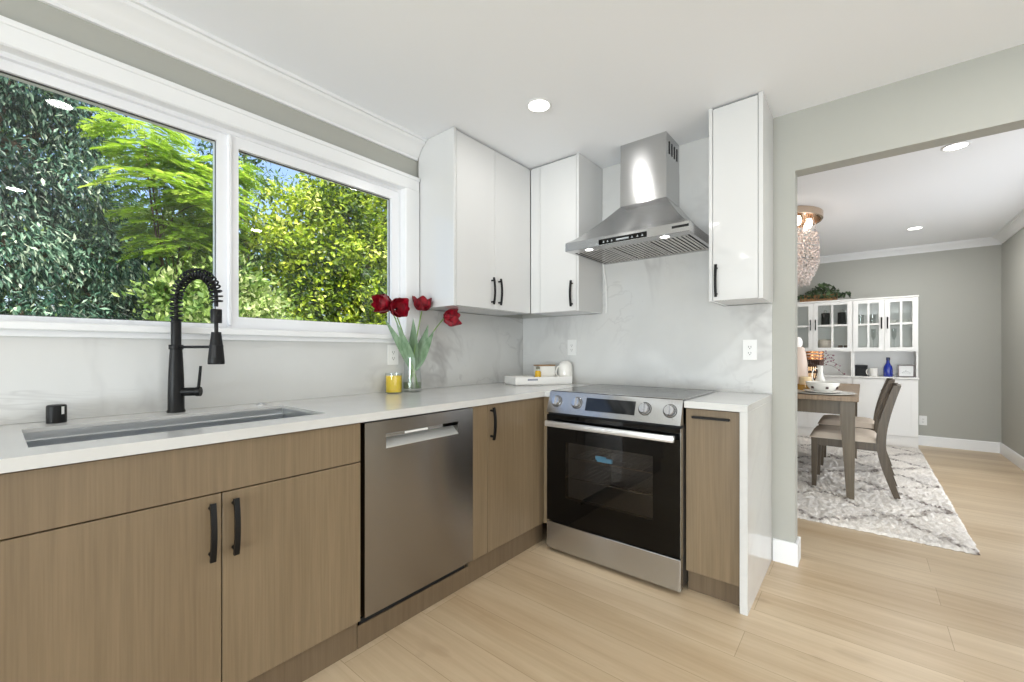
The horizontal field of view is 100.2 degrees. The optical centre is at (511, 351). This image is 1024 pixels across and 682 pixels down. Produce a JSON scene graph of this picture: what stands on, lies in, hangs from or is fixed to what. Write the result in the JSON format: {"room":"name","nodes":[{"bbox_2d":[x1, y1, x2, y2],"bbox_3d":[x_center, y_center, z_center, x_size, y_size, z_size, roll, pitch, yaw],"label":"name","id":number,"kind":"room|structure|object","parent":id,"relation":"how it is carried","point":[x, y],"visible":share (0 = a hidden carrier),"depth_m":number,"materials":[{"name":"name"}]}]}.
{"room":"kitchen","nodes":[
{"label":"kitchen","id":0,"kind":"room"},
{"bbox_2d":[0,0,521,424],"bbox_3d":[-1.186,-0.067,2.043,0.146,2.434,13.200,0,0,39],"label":"wall","id":1,"kind":"structure","parent":0,"point":[36,14],"depth_m":1.75,"materials":[{"name":"grey paint"}]},
{"bbox_2d":[0,50,400,334],"bbox_3d":[-1.279,-0.530,1.917,0.102,0.896,1.808,0,0,39],"label":"window","id":2,"kind":"structure","parent":1,"relation":"in","point":[227,144],"depth_m":1.89,"materials":[{"name":"white plastic"}]},
{"bbox_2d":[0,15,419,334],"bbox_3d":[-1.225,-0.578,1.865,0.060,0.963,2.016,0,0,39],"label":"trim","id":3,"kind":"structure","parent":1,"relation":"attached to","point":[19,39],"depth_m":1.81,"materials":[{"name":"white paint"}]},
{"bbox_2d":[0,320,420,342],"bbox_3d":[-1.224,-0.073,1.858,0.070,0.049,2.026,0,0,39],"label":"trim","id":4,"kind":"structure","parent":1,"relation":"attached to","point":[7,328],"depth_m":1.66,"materials":[{"name":"white paint"}]},
{"bbox_2d":[38,0,426,160],"bbox_3d":[-2.868,-1.230,-0.201,0.100,0.108,7.297,0,0,39],"label":"trim","id":5,"kind":"structure","parent":1,"relation":"attached to","point":[141,22],"depth_m":1.83,"materials":[{"name":"white paint"}]},
{"bbox_2d":[0,310,522,424],"bbox_3d":[-0.966,-0.013,2.185,0.014,0.497,3.299,0,0,39],"label":"backsplash","id":6,"kind":"structure","parent":1,"relation":"attached to","point":[95,377],"depth_m":1.87,"materials":[{"name":"stone"}]},
{"bbox_2d":[388,345,397,364],"bbox_3d":[-0.694,0.022,2.499,0.007,0.114,0.070,0,0,39],"label":"wall outlet","id":7,"kind":"object","parent":6,"relation":"attached to","point":[392,349],"visible":0.98,"depth_m":2.49,"materials":[{"name":"white plastic"}]},
{"bbox_2d":[391,349,395,360],"bbox_3d":[-0.693,0.022,2.498,0.002,0.068,0.033,0,0,39],"label":"receptacle","id":8,"kind":"object","parent":7,"relation":"attached to","point":[393,351],"depth_m":2.50,"materials":[{"name":"white plastic"}]},
{"bbox_2d":[419,127,530,315],"bbox_3d":[-0.110,-0.773,2.938,0.352,1.020,1.047,0,0,39],"label":"upper cabinet","id":9,"kind":"object","parent":1,"relation":"attached to","point":[474,199],"visible":0.98,"depth_m":2.60,"materials":[{"name":"white paint"}]},
{"bbox_2d":[143,0,1023,256],"bbox_3d":[1.780,-1.354,-0.455,8.420,0.140,13.900,0,0,39],"label":"ceiling","id":10,"kind":"structure","parent":0,"point":[613,74],"depth_m":1.93,"materials":[{"name":"white paint"}]},
{"bbox_2d":[526,98,551,112],"bbox_3d":[0.141,-1.281,2.232,0.136,0.006,0.136,0,0,39],"label":"recessed light","id":11,"kind":"object","parent":10,"relation":"in","point":[536,105],"visible":1,"depth_m":2.23,"materials":[{"name":"white paint"}]},
{"bbox_2d":[529,100,548,110],"bbox_3d":[0.141,-1.282,2.232,0.106,0.002,0.106,0,0,39],"label":"diffuser","id":12,"kind":"object","parent":11,"relation":"attached to","point":[534,105],"depth_m":2.23,"materials":[{"name":"white plastic"}]},
{"bbox_2d":[797,205,822,289],"bbox_3d":[2.548,-0.929,4.134,0.743,0.709,0.743,0,0,-15],"label":"chandelier","id":13,"kind":"object","parent":10,"relation":"hanging from","point":[807,216],"visible":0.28,"depth_m":3.86,"materials":[{"name":"glass"}]},
{"bbox_2d":[906,226,923,229],"bbox_3d":[4.200,-1.281,4.460,0.136,0.006,0.136,0,0,39],"label":"recessed light","id":14,"kind":"object","parent":10,"relation":"in","point":[917,227],"visible":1,"depth_m":4.46,"materials":[{"name":"white paint"}]},
{"bbox_2d":[941,141,971,151],"bbox_3d":[2.778,-1.281,2.679,0.136,0.006,0.136,0,0,39],"label":"recessed light","id":15,"kind":"object","parent":10,"relation":"in","point":[959,145],"visible":0.99,"depth_m":2.68,"materials":[{"name":"white paint"}]},
{"bbox_2d":[944,143,967,150],"bbox_3d":[2.778,-1.282,2.679,0.106,0.002,0.106,0,0,39],"label":"diffuser","id":16,"kind":"object","parent":15,"relation":"attached to","point":[955,146],"depth_m":2.68,"materials":[{"name":"white plastic"}]},
{"bbox_2d":[303,445,1023,681],"bbox_3d":[0.834,1.175,0.386,5.350,0.050,13.200,0,0,39],"label":"floor","id":17,"kind":"structure","parent":0,"point":[856,606],"depth_m":1.83,"materials":[{"name":"brown wood"}]},
{"bbox_2d":[0,423,359,681],"bbox_3d":[-1.100,0.710,1.468,0.681,0.881,0.916,0,0,39],"label":"base cabinet","id":18,"kind":"object","parent":17,"relation":"on","point":[138,567],"visible":0.97,"depth_m":1.21,"materials":[{"name":"beige wood"}]},
{"bbox_2d":[0,382,594,473],"bbox_3d":[-0.592,0.252,2.073,0.706,0.031,3.000,0,0,39],"label":"countertop","id":19,"kind":"structure","parent":18,"relation":"on","point":[15,454],"depth_m":1.49,"materials":[{"name":"stone"}]},
{"bbox_2d":[46,404,66,423],"bbox_3d":[-1.507,0.206,1.416,0.049,0.059,0.049,0,0,39],"label":"air gap","id":20,"kind":"object","parent":19,"relation":"on","point":[55,413],"visible":1,"depth_m":1.40,"materials":[{"name":"black metal"}]},
{"bbox_2d":[23,408,314,492],"bbox_3d":[-1.093,0.377,1.460,0.422,0.256,0.793,0,0,39],"label":"sink","id":21,"kind":"object","parent":19,"relation":"in","point":[51,437],"visible":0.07,"depth_m":1.53,"materials":[{"name":"silver metal"}]},
{"bbox_2d":[166,268,224,412],"bbox_3d":[-1.188,-0.039,1.632,0.291,0.550,0.093,0,0,22],"label":"faucet","id":22,"kind":"object","parent":19,"relation":"on","point":[177,393],"visible":1,"depth_m":1.64,"materials":[{"name":"black metal"}]},
{"bbox_2d":[386,375,401,392],"bbox_3d":[-0.669,0.180,2.422,0.093,0.112,0.093,0,0,39],"label":"candle","id":23,"kind":"object","parent":19,"relation":"on","point":[393,382],"visible":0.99,"depth_m":2.39,"materials":[{"name":"yellow wax"}]},
{"bbox_2d":[505,375,571,385],"bbox_3d":[0.187,0.206,3.050,0.434,0.057,0.206,0,0,-22],"label":"serving tray","id":24,"kind":"object","parent":19,"relation":"on","point":[530,380],"visible":0.95,"depth_m":2.96,"materials":[{"name":"white paint"}]},
{"bbox_2d":[535,367,540,376],"bbox_3d":[0.183,0.166,3.013,0.049,0.116,0.049,0,0,39],"label":"oil bottle","id":25,"kind":"object","parent":24,"relation":"on","point":[537,373],"visible":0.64,"depth_m":3.00,"materials":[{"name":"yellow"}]},
{"bbox_2d":[533,364,554,376],"bbox_3d":[0.235,0.161,3.104,0.138,0.127,0.084,0,0,-22],"label":"canister","id":26,"kind":"object","parent":24,"relation":"on","point":[547,370],"visible":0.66,"depth_m":3.07,"materials":[{"name":"white ceramic"}]},
{"bbox_2d":[555,360,572,376],"bbox_3d":[0.383,0.146,3.120,0.106,0.157,0.125,0,0,39],"label":"jug","id":27,"kind":"object","parent":24,"relation":"on","point":[564,368],"visible":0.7,"depth_m":3.09,"materials":[{"name":"white ceramic"}]},
{"bbox_3d":[-0.581,0.136,2.493,0.108,0.200,0.108,0,0,39],"label":"glass vase","id":28,"kind":"object","parent":19,"relation":"on","visible":0},
{"bbox_2d":[371,294,415,386],"bbox_3d":[-0.652,-0.051,2.412,0.111,0.528,0.281,0,0,39],"label":"tulip","id":29,"kind":"object","parent":28,"relation":"in","point":[381,303],"visible":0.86,"depth_m":2.37,"materials":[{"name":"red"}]},
{"bbox_2d":[389,298,418,386],"bbox_3d":[-0.608,-0.038,2.384,0.109,0.502,0.262,0,0,3],"label":"tulip","id":30,"kind":"object","parent":28,"relation":"in","point":[399,307],"visible":1,"depth_m":2.39,"materials":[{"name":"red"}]},
{"bbox_2d":[408,296,431,385],"bbox_3d":[-0.541,-0.060,2.536,0.143,0.546,0.138,0,0,2],"label":"tulip","id":31,"kind":"object","parent":28,"relation":"in","point":[422,303],"visible":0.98,"depth_m":2.51,"materials":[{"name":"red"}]},
{"bbox_2d":[408,309,461,387],"bbox_3d":[-0.460,-0.030,2.600,0.112,0.485,0.388,0,0,39],"label":"tulip","id":32,"kind":"object","parent":28,"relation":"in","point":[451,316],"visible":0.98,"depth_m":2.59,"materials":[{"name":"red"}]},
{"bbox_2d":[357,407,472,648],"bbox_3d":[-0.624,0.714,2.060,0.632,0.873,0.598,0,0,39],"label":"dishwasher","id":33,"kind":"object","parent":17,"relation":"on","point":[416,471],"visible":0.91,"depth_m":1.82,"materials":[{"name":"silver metal"}]},
{"bbox_2d":[466,396,548,583],"bbox_3d":[-0.039,0.710,2.745,0.700,0.881,1.200,0,0,39],"label":"base cabinet","id":34,"kind":"object","parent":17,"relation":"on","point":[510,438],"visible":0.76,"depth_m":2.31,"materials":[{"name":"beige wood"}]},
{"bbox_2d":[545,384,716,591],"bbox_3d":[0.689,0.689,2.474,0.759,0.922,0.715,0,0,39],"label":"range","id":35,"kind":"object","parent":17,"relation":"on","point":[616,454],"visible":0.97,"depth_m":2.26,"materials":[{"name":"grey"}]},
{"bbox_2d":[545,414,682,558],"bbox_3d":[0.676,0.659,2.459,0.759,0.619,0.675,0,0,39],"label":"oven","id":36,"kind":"object","parent":35,"relation":"in","point":[616,479],"depth_m":2.29,"materials":[{"name":"black glass"}]},
{"bbox_2d":[551,384,716,399],"bbox_3d":[0.709,0.231,2.499,0.756,0.007,0.590,0,0,39],"label":"cooktop","id":37,"kind":"object","parent":35,"relation":"in","point":[599,391],"depth_m":2.38,"materials":[{"name":"grey glass"}]},
{"bbox_2d":[686,408,739,605],"bbox_3d":[1.108,0.710,2.198,0.234,0.881,0.641,0,0,39],"label":"base cabinet","id":38,"kind":"object","parent":17,"relation":"on","point":[712,436],"visible":0.79,"depth_m":1.97,"materials":[{"name":"beige wood"}]},
{"bbox_2d":[684,391,771,615],"bbox_3d":[1.122,0.693,2.190,0.268,0.914,0.644,0,0,39],"label":"countertop","id":39,"kind":"structure","parent":38,"relation":"on","point":[755,409],"depth_m":1.98,"materials":[{"name":"stone"}]},
{"bbox_2d":[797,299,852,436],"bbox_3d":[4.081,0.244,5.785,0.822,1.812,0.328,0,0,39],"label":"china cabinet","id":40,"kind":"object","parent":17,"relation":"on","point":[810,330],"visible":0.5,"depth_m":5.71,"materials":[{"name":"white paint"}]},
{"bbox_2d":[797,326,846,327],"bbox_3d":[4.098,-0.333,5.805,0.786,0.018,0.259,0,0,39],"label":"shelf","id":41,"kind":"object","parent":40,"relation":"attached to","point":[797,326],"depth_m":5.71,"materials":[{"name":"white paint"}]},
{"bbox_2d":[797,283,850,301],"bbox_3d":[4.120,-0.790,5.697,0.627,0.254,0.219,0,0,39],"label":"planter","id":42,"kind":"object","parent":40,"relation":"on","point":[830,294],"visible":0.98,"depth_m":5.65,"materials":[{"name":"brown wood"}]},
{"bbox_2d":[821,310,829,324],"bbox_3d":[4.176,-0.445,5.702,0.092,0.204,0.092,0,0,39],"label":"canister","id":43,"kind":"object","parent":40,"relation":"on","point":[825,317],"visible":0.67,"depth_m":5.67,"materials":[{"name":"black ceramic"}]},
{"bbox_2d":[818,339,833,347],"bbox_3d":[4.174,-0.089,5.703,0.190,0.140,0.190,0,0,39],"label":"bowl","id":44,"kind":"object","parent":40,"relation":"in","point":[825,343],"visible":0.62,"depth_m":5.64,"materials":[{"name":"beige ceramic"}]},
{"bbox_2d":[823,374,852,377],"bbox_3d":[4.085,0.324,5.789,0.822,0.020,0.302,0,0,39],"label":"countertop","id":45,"kind":"structure","parent":40,"relation":"on","point":[825,375],"depth_m":5.54,"materials":[{"name":"white paint"}]},
{"bbox_2d":[838,309,846,323],"bbox_3d":[4.311,-0.445,5.591,0.092,0.204,0.092,0,0,39],"label":"canister","id":46,"kind":"object","parent":40,"relation":"on","point":[842,316],"visible":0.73,"depth_m":5.56,"materials":[{"name":"black metal"}]},
{"bbox_2d":[853,295,918,448],"bbox_3d":[4.636,0.244,5.329,0.612,1.812,0.328,0,0,39],"label":"china cabinet","id":47,"kind":"object","parent":17,"relation":"on","point":[875,339],"visible":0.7,"depth_m":5.30,"materials":[{"name":"white paint"}]},
{"bbox_2d":[853,375,918,379],"bbox_3d":[4.640,0.324,5.333,0.611,0.020,0.302,0,0,39],"label":"countertop","id":48,"kind":"structure","parent":47,"relation":"on","point":[894,377],"depth_m":5.23,"materials":[{"name":"white paint"}]},
{"bbox_2d":[855,365,867,375],"bbox_3d":[4.468,0.244,5.475,0.127,0.138,0.124,0,0,39],"label":"box","id":49,"kind":"object","parent":48,"relation":"on","point":[860,370],"visible":0.96,"depth_m":5.43,"materials":[{"name":"black metal"}]},
{"bbox_2d":[866,368,877,375],"bbox_3d":[4.512,0.263,5.357,0.086,0.100,0.108,0,0,-19],"label":"mug","id":50,"kind":"object","parent":48,"relation":"on","point":[872,371],"visible":0.98,"depth_m":5.32,"materials":[{"name":"white ceramic"}]},
{"bbox_2d":[883,357,892,376],"bbox_3d":[4.634,0.195,5.275,0.090,0.236,0.090,0,0,39],"label":"bottle","id":51,"kind":"object","parent":48,"relation":"on","point":[887,369],"visible":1,"depth_m":5.25,"materials":[{"name":"blue glass"}]},
{"bbox_2d":[898,365,914,376],"bbox_3d":[4.779,0.239,5.189,0.150,0.148,0.016,0,0,39],"label":"picture frame","id":52,"kind":"object","parent":48,"relation":"on","point":[903,370],"visible":0.99,"depth_m":5.19,"materials":[{"name":"grey"}]},
{"bbox_2d":[797,436,979,554],"bbox_3d":[2.762,1.135,4.438,2.400,0.026,3.335,0,0,39],"label":"rug","id":53,"kind":"object","parent":17,"relation":"on","point":[923,514],"visible":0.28,"depth_m":3.25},
{"bbox_2d":[797,383,859,499],"bbox_3d":[2.762,0.739,4.194,1.000,0.782,1.705,0,0,39],"label":"dining table","id":54,"kind":"object","parent":53,"relation":"on","point":[844,405],"visible":0.29,"depth_m":3.29,"materials":[{"name":"brown wood"}]},
{"bbox_2d":[797,337,807,383],"bbox_3d":[2.610,0.109,3.902,0.150,0.477,0.150,0,0,39],"label":"vase","id":55,"kind":"object","parent":54,"relation":"on","point":[802,365],"visible":0.51,"depth_m":3.84,"materials":[{"name":"beige ceramic"}]},
{"bbox_2d":[797,376,811,389],"bbox_3d":[2.570,0.285,3.747,0.122,0.124,0.122,0,0,39],"label":"jar candle","id":56,"kind":"object","parent":54,"relation":"on","point":[802,384],"visible":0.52,"depth_m":3.72,"materials":[{"name":"orange glass"}]},
{"bbox_2d":[797,384,809,389],"bbox_3d":[2.570,0.318,3.747,0.122,0.058,0.122,0,0,39],"label":"cup","id":57,"kind":"object","parent":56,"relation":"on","point":[799,386],"depth_m":3.72,"materials":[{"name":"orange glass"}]},
{"bbox_2d":[805,351,823,380],"bbox_3d":[2.888,0.173,4.120,0.191,0.348,0.192,0,0,39],"label":"lantern","id":58,"kind":"object","parent":54,"relation":"on","point":[813,361],"visible":0.37,"depth_m":4.04,"materials":[{"name":"brown wicker"}]},
{"bbox_2d":[807,360,823,380],"bbox_3d":[2.888,0.214,4.120,0.191,0.266,0.190,0,0,39],"label":"basket","id":59,"kind":"object","parent":58,"relation":"on","point":[812,364],"depth_m":4.05,"materials":[{"name":"brown wicker"}]},
{"bbox_2d":[811,365,825,380],"bbox_3d":[2.693,0.236,3.752,0.107,0.222,0.097,0,0,39],"label":"pitcher","id":60,"kind":"object","parent":54,"relation":"on","point":[820,377],"visible":0.64,"depth_m":3.73,"materials":[{"name":"white ceramic"}]},
{"bbox_2d":[818,350,844,374],"bbox_3d":[2.795,0.099,3.746,0.232,0.214,0.070,0,0,9],"label":"flower sprig","id":61,"kind":"object","parent":60,"relation":"in","point":[825,350],"visible":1,"depth_m":3.75,"materials":[{"name":"brown"}]},
{"bbox_2d":[797,390,855,394],"bbox_3d":[2.569,0.341,3.541,0.430,0.012,0.430,0,0,39],"label":"charger plate","id":62,"kind":"object","parent":54,"relation":"on","point":[798,391],"visible":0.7,"depth_m":3.46,"materials":[{"name":"white ceramic"}]},
{"bbox_2d":[803,389,842,392],"bbox_3d":[2.569,0.332,3.541,0.270,0.018,0.270,0,0,39],"label":"dinner plate","id":63,"kind":"object","parent":62,"relation":"on","point":[808,390],"visible":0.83,"depth_m":3.49,"materials":[{"name":"white ceramic"}]},
{"bbox_2d":[806,381,839,391],"bbox_3d":[2.569,0.295,3.541,0.232,0.082,0.232,0,0,39],"label":"soup bowl","id":64,"kind":"object","parent":63,"relation":"on","point":[826,386],"visible":0.91,"depth_m":3.48,"materials":[{"name":"white ceramic"}]},
{"bbox_2d":[809,383,900,498],"bbox_3d":[2.880,0.697,3.603,0.584,0.865,0.450,0,0,39],"label":"dining chair","id":65,"kind":"object","parent":53,"relation":"on","point":[825,435],"visible":0.91,"depth_m":3.43,"materials":[{"name":"wood"}]},
{"bbox_2d":[817,378,894,475],"bbox_3d":[3.397,0.697,4.233,0.584,0.865,0.450,0,0,39],"label":"dining chair","id":66,"kind":"object","parent":53,"relation":"on","point":[833,420],"visible":0.52,"depth_m":4.18,"materials":[{"name":"brown wood"}]},
{"bbox_2d":[522,44,1023,559],"bbox_3d":[2.132,-0.067,1.862,5.214,2.434,0.106,0,0,39],"label":"wall","id":67,"kind":"structure","parent":0,"point":[982,96],"depth_m":2.17,"materials":[{"name":"grey paint"}]},
{"bbox_2d":[531,152,601,315],"bbox_3d":[0.370,-0.773,2.994,0.390,1.020,0.354,0,0,39],"label":"upper cabinet","id":68,"kind":"object","parent":67,"relation":"attached to","point":[566,193],"visible":1,"depth_m":2.87,"materials":[{"name":"white paint"}]},
{"bbox_2d":[565,131,708,264],"bbox_3d":[0.765,-0.942,2.565,0.724,0.682,0.516,0,0,39],"label":"range hood","id":69,"kind":"object","parent":67,"relation":"attached to","point":[649,222],"visible":0.98,"depth_m":2.54,"materials":[{"name":"silver metal"}]},
{"bbox_2d":[602,264,606,312],"bbox_3d":[0.647,-0.436,2.984,0.034,0.345,0.014,0,0,23],"label":"cord","id":70,"kind":"object","parent":69,"relation":"hanging from","point":[602,264],"visible":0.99,"depth_m":2.98,"materials":[{"name":"white plastic"}]},
{"bbox_2d":[659,235,670,238],"bbox_3d":[0.805,-0.603,2.254,0.059,0.003,0.059,0,0,2],"label":"hood light","id":71,"kind":"object","parent":69,"relation":"attached to","point":[660,236],"depth_m":2.25,"materials":[{"name":"silver metal"}]},
{"bbox_2d":[523,137,771,393],"bbox_3d":[0.762,-0.524,2.909,1.738,1.518,0.012,0,0,39],"label":"backsplash","id":72,"kind":"structure","parent":67,"relation":"attached to","point":[660,327],"depth_m":2.72,"materials":[{"name":"stone"}]},
{"bbox_2d":[568,340,575,354],"bbox_3d":[0.442,-0.028,3.161,0.070,0.114,0.007,0,0,39],"label":"wall outlet","id":73,"kind":"object","parent":72,"relation":"attached to","point":[571,343],"visible":1,"depth_m":3.16,"materials":[{"name":"white plastic"}]},
{"bbox_2d":[570,343,573,351],"bbox_3d":[0.440,-0.028,3.159,0.033,0.068,0.002,0,0,39],"label":"receptacle","id":74,"kind":"object","parent":73,"relation":"attached to","point":[571,344],"depth_m":3.16,"materials":[{"name":"white plastic"}]},
{"bbox_2d":[743,340,756,359],"bbox_3d":[1.345,-0.008,2.420,0.070,0.114,0.007,0,0,39],"label":"wall outlet","id":75,"kind":"object","parent":72,"relation":"attached to","point":[749,346],"visible":1,"depth_m":2.42,"materials":[{"name":"white plastic"}]},
{"bbox_2d":[746,344,752,355],"bbox_3d":[1.343,-0.008,2.418,0.033,0.068,0.002,0,0,39],"label":"receptacle","id":76,"kind":"object","parent":75,"relation":"attached to","point":[749,347],"depth_m":2.42,"materials":[{"name":"white plastic"}]},
{"bbox_2d":[709,91,772,305],"bbox_3d":[1.228,-0.773,2.295,0.251,1.020,0.346,0,0,39],"label":"upper cabinet","id":77,"kind":"object","parent":67,"relation":"attached to","point":[741,131],"visible":1,"depth_m":2.19,"materials":[{"name":"white paint"}]},
{"bbox_2d":[773,536,800,566],"bbox_3d":[0.846,1.090,2.917,1.857,0.120,0.134,0,0,39],"label":"baseboard","id":78,"kind":"structure","parent":67,"relation":"attached to","point":[785,552],"depth_m":2.31,"materials":[{"name":"white paint"}]},
{"bbox_2d":[797,245,1000,442],"bbox_3d":[4.317,-0.067,5.904,3.464,2.434,0.150,0,0,39],"label":"wall","id":79,"kind":"structure","parent":0,"point":[958,290],"depth_m":5.08,"materials":[{"name":"grey paint"}]},
{"bbox_2d":[797,237,1001,265],"bbox_3d":[4.196,-1.243,5.851,3.344,0.082,0.085,0,0,39],"label":"trim","id":80,"kind":"structure","parent":79,"relation":"attached to","point":[989,241],"depth_m":5.25,"materials":[{"name":"white paint"}]},
{"bbox_2d":[919,415,926,424],"bbox_3d":[5.018,0.845,5.226,0.070,0.114,0.007,0,0,39],"label":"wall outlet","id":81,"kind":"object","parent":79,"relation":"attached to","point":[922,419],"visible":1,"depth_m":5.23,"materials":[{"name":"white plastic"}]},
{"bbox_2d":[918,435,999,452],"bbox_3d":[4.218,1.090,5.878,3.344,0.120,0.014,0,0,39],"label":"baseboard","id":82,"kind":"structure","parent":79,"relation":"attached to","point":[964,444],"depth_m":5.02,"materials":[{"name":"white paint"}]},
{"bbox_2d":[1001,228,1023,456],"bbox_3d":[4.219,-0.067,3.149,0.120,2.434,4.532,0,0,39],"label":"wall","id":83,"kind":"structure","parent":0,"point":[1012,250],"depth_m":4.44,"materials":[{"name":"grey paint"}]},
{"bbox_2d":[992,209,1023,242],"bbox_3d":[4.067,-1.243,3.125,0.085,0.082,4.302,0,0,39],"label":"trim","id":84,"kind":"structure","parent":83,"relation":"attached to","point":[1016,224],"depth_m":4.33,"materials":[{"name":"white paint"}]},
{"bbox_2d":[1000,443,1023,470],"bbox_3d":[5.093,1.090,4.320,0.014,0.120,1.287,0,0,39],"label":"baseboard","id":85,"kind":"structure","parent":83,"relation":"attached to","point":[1018,460],"depth_m":4.41,"materials":[{"name":"white paint"}]},
{"bbox_3d":[-7.899,1.475,11.302,21.700,0.050,30.000,0,0,39],"label":"ground","id":86,"kind":"structure","parent":0,"visible":0},
{"bbox_2d":[0,78,125,315],"bbox_3d":[-8.658,-1.826,6.447,2.307,6.561,4.683,0,0,42],"label":"tree","id":87,"kind":"object","parent":86,"relation":"on","point":[65,133],"visible":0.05,"depth_m":7.11,"materials":[{"name":"green plant"}]},
{"bbox_2d":[0,75,165,320],"bbox_3d":[-5.275,-1.380,4.089,2.007,5.670,3.663,0,0,43],"label":"tree","id":88,"kind":"object","parent":86,"relation":"on","point":[52,247],"visible":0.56,"depth_m":4.49,"materials":[{"name":"green plant"}]},
{"bbox_2d":[25,175,212,319],"bbox_3d":[-6.996,-0.905,8.644,2.356,4.721,3.841,0,0,44],"label":"tree","id":89,"kind":"object","parent":86,"relation":"on","point":[95,206],"visible":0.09,"depth_m":7.79,"materials":[{"name":"green plant"}]},
{"bbox_2d":[76,106,264,301],"bbox_3d":[-3.539,-0.464,4.663,1.350,3.830,1.858,0,0,28],"label":"tree","id":90,"kind":"object","parent":86,"relation":"on","point":[174,163],"visible":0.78,"depth_m":4.43,"materials":[{"name":"green plant"}]},
{"bbox_2d":[111,192,278,322],"bbox_3d":[-3.608,-0.282,4.894,2.083,3.501,1.744,0,0,39],"label":"bush","id":91,"kind":"object","parent":86,"relation":"on","point":[195,295],"visible":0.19,"depth_m":4.41,"materials":[{"name":"green plant"}]},
{"bbox_2d":[188,139,291,315],"bbox_3d":[-5.040,-1.620,8.002,1.410,6.144,1.860,0,0,39],"label":"tree","id":92,"kind":"object","parent":86,"relation":"on","point":[245,159],"visible":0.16,"depth_m":8.00,"materials":[{"name":"green plant"}]},
{"bbox_2d":[239,270,311,320],"bbox_3d":[-2.867,0.233,5.224,1.116,2.447,1.418,0,0,39],"label":"bush","id":93,"kind":"object","parent":86,"relation":"on","point":[265,306],"visible":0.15,"depth_m":5.12,"materials":[{"name":"green plant"}]},
{"bbox_2d":[200,193,386,321],"bbox_3d":[-4.567,-1.526,11.077,2.408,6.215,6.150,0,0,44],"label":"tree","id":94,"kind":"object","parent":86,"relation":"on","point":[282,260],"visible":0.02,"depth_m":10.03,"materials":[{"name":"green plant"}]},
{"bbox_2d":[239,172,386,324],"bbox_3d":[-2.629,-1.032,6.856,1.717,5.019,3.721,0,0,30],"label":"shrub","id":95,"kind":"object","parent":86,"relation":"on","point":[329,199],"visible":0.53,"depth_m":6.20,"materials":[{"name":"green plant"}]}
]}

